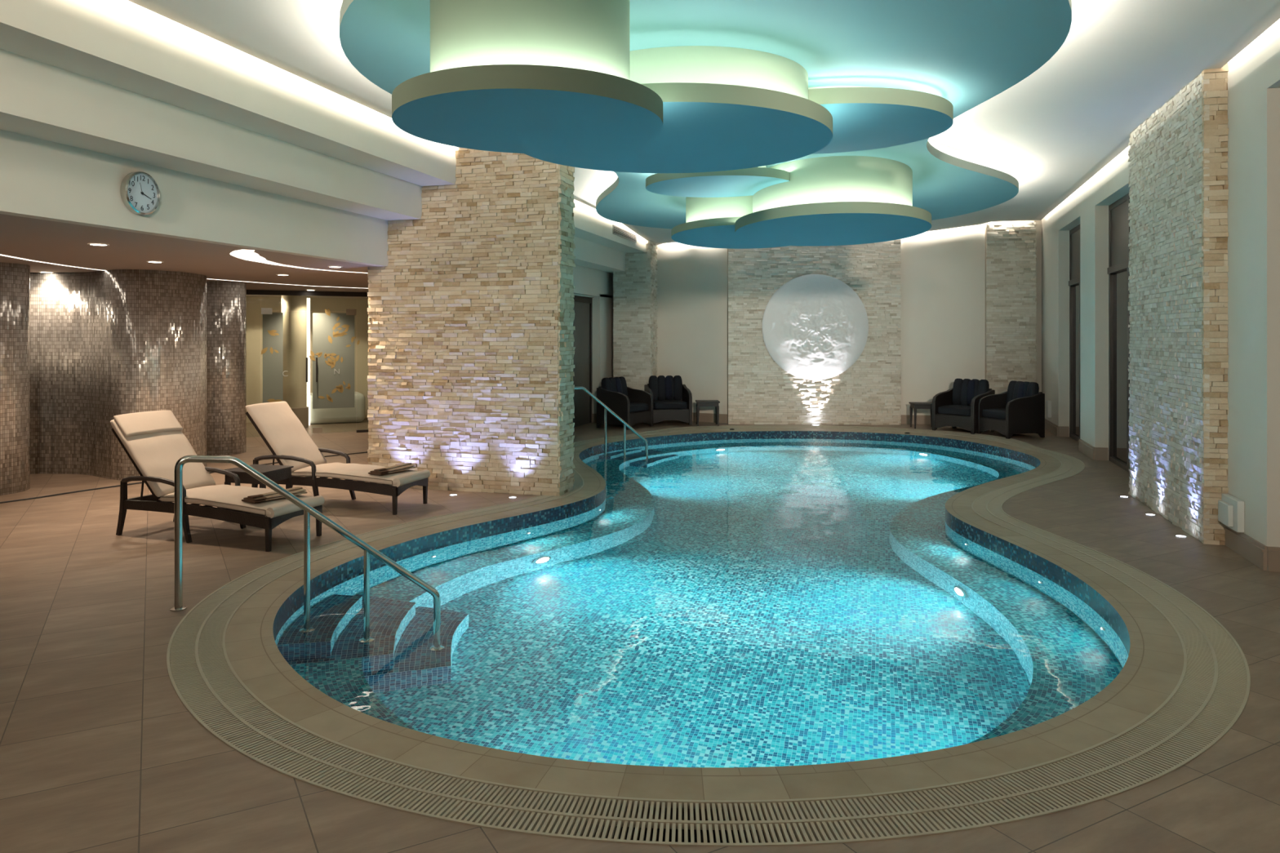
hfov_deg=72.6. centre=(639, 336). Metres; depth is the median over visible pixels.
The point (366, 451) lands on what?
floor strip
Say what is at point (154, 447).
cushion
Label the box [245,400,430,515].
sun lounger
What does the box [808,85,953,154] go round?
ceiling disc
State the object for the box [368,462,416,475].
folded towel
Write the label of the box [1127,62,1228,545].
stone pilaster
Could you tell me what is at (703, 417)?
baseboard
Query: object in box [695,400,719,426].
side table
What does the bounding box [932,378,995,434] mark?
armchair
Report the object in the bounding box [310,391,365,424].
bench
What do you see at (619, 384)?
cushion
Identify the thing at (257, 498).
towel
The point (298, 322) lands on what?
wall
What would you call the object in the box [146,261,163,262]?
recessed light
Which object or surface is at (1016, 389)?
cushion
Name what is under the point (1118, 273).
window
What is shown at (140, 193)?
wall clock
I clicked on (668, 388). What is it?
cushion
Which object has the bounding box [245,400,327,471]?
cushion
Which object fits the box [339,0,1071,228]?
ceiling panel
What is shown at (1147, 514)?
uplight
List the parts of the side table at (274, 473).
leg, leg, leg, leg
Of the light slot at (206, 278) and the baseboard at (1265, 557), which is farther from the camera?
the light slot at (206, 278)
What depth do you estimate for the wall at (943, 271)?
15.94 m
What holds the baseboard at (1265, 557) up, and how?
attached to the wall at (1253, 82)
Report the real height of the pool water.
0.001 m
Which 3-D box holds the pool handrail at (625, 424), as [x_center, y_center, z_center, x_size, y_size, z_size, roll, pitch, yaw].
[-0.517,1.564,12.772,1.484,1.691,0.097,0,0,-28]
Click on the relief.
(815, 326)
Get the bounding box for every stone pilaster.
[613,239,657,391]
[985,220,1037,394]
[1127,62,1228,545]
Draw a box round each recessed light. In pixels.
[88,243,109,245]
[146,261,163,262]
[328,266,342,267]
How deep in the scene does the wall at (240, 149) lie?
6.14 m
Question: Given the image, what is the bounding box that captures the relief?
[762,274,868,379]
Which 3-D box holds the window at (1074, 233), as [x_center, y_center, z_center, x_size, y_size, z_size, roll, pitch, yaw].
[6.635,-0.048,13.044,0.110,3.295,1.786,0,0,17]
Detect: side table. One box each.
[224,464,293,515]
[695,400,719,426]
[908,402,937,429]
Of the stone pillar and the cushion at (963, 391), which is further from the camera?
the cushion at (963, 391)
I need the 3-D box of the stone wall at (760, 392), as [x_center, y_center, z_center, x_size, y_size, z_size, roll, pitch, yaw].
[3.173,-0.150,15.931,3.122,3.700,0.239,0,0,2]
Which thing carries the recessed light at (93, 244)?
in the ceiling at (24, 237)
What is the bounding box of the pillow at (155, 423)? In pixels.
[113,410,182,436]
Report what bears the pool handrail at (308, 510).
on the swimming pool
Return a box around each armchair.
[596,377,653,430]
[644,375,692,425]
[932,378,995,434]
[977,380,1044,439]
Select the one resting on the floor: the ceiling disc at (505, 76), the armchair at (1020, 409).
the armchair at (1020, 409)
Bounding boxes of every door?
[246,289,368,437]
[571,295,591,426]
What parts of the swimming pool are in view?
drain grate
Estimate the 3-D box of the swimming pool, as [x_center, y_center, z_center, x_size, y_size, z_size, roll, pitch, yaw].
[1.481,2.128,9.233,7.024,1.064,13.388,0,0,16]
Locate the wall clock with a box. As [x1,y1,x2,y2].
[120,171,159,214]
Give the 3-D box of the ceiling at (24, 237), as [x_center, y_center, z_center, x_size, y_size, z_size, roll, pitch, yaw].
[-6.804,-0.800,9.833,8.020,0.100,21.700,0,0,16]
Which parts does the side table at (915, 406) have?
leg, leg, leg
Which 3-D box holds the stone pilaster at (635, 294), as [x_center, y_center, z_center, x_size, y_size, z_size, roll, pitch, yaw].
[-0.052,-0.200,16.769,0.746,3.800,0.887,0,0,12]
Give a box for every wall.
[0,0,645,297]
[0,262,246,495]
[246,295,369,427]
[574,293,614,413]
[655,220,1041,415]
[727,239,901,425]
[1041,18,1279,546]
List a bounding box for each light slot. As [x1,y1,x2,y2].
[0,254,105,271]
[206,278,355,288]
[230,249,367,273]
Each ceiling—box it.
[0,213,375,298]
[128,0,1279,244]
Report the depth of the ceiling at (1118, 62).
6.68 m
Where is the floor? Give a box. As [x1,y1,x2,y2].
[0,417,1279,852]
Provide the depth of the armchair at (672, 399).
15.94 m
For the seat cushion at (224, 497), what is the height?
0.120 m
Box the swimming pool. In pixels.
[166,425,1250,846]
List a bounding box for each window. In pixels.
[1068,224,1079,441]
[1107,193,1132,472]
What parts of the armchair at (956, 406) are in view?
panel, seat, panel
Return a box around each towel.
[241,486,307,502]
[241,494,266,502]
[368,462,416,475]
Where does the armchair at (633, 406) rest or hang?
on the floor
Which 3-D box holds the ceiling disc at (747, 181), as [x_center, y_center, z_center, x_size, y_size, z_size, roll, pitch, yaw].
[0.847,-1.700,9.314,1.587,0.200,1.352,0,0,16]
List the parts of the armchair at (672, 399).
panel, seat, panel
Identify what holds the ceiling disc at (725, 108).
hanging from the ceiling panel
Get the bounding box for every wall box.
[1045,400,1051,417]
[1217,493,1244,533]
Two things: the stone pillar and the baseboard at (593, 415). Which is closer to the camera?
the stone pillar
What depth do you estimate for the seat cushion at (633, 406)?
15.26 m
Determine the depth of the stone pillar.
8.97 m
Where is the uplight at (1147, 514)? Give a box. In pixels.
[1144,513,1156,515]
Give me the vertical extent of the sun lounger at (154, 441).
0.976 m
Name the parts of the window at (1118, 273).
sash, pane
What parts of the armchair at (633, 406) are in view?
panel, panel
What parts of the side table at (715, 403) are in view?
leg, leg, leg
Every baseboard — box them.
[591,413,596,422]
[692,412,727,423]
[900,414,930,424]
[1044,418,1069,436]
[1077,439,1108,460]
[1223,525,1279,572]
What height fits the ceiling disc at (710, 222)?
0.520 m
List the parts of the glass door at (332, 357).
pull handle, rail, pull handle, floor rail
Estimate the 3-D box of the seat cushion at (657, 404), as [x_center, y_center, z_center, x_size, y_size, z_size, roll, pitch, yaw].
[0.520,1.248,15.973,0.642,0.143,0.582,0,0,-9]
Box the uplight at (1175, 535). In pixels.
[1173,534,1187,537]
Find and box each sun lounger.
[110,410,324,551]
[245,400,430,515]
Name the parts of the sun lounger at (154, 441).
leg, backrest frame, armrest, leg, armrest, frame, leg, leg, leg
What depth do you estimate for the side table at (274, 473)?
7.59 m
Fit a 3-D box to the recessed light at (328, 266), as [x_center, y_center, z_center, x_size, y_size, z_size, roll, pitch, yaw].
[-3.256,-0.747,9.302,0.150,0.005,0.150,0,0,16]
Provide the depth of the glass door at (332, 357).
14.31 m
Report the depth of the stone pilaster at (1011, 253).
15.54 m
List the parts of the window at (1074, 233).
sash, pane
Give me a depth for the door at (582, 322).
15.80 m
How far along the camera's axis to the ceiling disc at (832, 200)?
8.88 m
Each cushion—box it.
[110,419,215,497]
[158,484,311,515]
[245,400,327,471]
[291,462,419,484]
[600,377,627,395]
[629,402,648,412]
[648,375,682,400]
[653,400,687,409]
[937,404,970,415]
[951,378,989,405]
[982,408,1005,419]
[1005,380,1039,404]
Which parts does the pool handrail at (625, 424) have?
post, post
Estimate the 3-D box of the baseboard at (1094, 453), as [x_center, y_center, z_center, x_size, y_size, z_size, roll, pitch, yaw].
[6.090,1.518,11.743,0.180,0.165,1.011,0,0,16]
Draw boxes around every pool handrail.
[169,455,440,622]
[573,386,648,454]
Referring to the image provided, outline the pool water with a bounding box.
[275,438,1128,768]
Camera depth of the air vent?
14.89 m
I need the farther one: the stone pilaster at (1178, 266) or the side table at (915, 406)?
the side table at (915, 406)
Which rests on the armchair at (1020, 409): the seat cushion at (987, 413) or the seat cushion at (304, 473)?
the seat cushion at (987, 413)
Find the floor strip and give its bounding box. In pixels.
[0,451,367,503]
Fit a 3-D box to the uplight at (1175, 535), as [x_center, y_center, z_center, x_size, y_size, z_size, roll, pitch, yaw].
[4.326,1.597,6.964,0.094,0.004,0.094,0,0,16]
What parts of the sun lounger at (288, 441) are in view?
leg, backrest frame, armrest, leg, armrest, frame, leg, leg, leg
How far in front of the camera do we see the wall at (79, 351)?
10.06 m
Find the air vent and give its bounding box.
[612,224,636,242]
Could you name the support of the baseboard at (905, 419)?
attached to the wall at (943, 271)
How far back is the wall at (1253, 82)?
6.47 m
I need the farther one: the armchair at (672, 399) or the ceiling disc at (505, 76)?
the armchair at (672, 399)
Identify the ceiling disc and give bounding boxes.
[391,0,662,153]
[524,45,832,173]
[645,165,790,197]
[671,195,786,248]
[735,155,931,245]
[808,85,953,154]
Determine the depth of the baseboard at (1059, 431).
13.98 m
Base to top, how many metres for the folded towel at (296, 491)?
0.050 m
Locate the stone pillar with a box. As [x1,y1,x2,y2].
[366,146,575,496]
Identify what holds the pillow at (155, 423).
on the sun lounger at (154, 441)
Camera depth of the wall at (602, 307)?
16.28 m
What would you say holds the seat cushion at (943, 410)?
on the armchair at (956, 406)
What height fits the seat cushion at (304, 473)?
0.120 m
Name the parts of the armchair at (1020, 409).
panel, seat, panel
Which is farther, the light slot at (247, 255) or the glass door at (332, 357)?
the glass door at (332, 357)
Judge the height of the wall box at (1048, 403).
0.280 m
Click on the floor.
(100, 752)
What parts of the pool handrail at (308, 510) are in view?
post, post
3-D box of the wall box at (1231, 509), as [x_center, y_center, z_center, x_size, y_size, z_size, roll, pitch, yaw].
[4.413,1.315,6.511,0.084,0.230,0.330,0,0,17]
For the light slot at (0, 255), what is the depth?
8.72 m

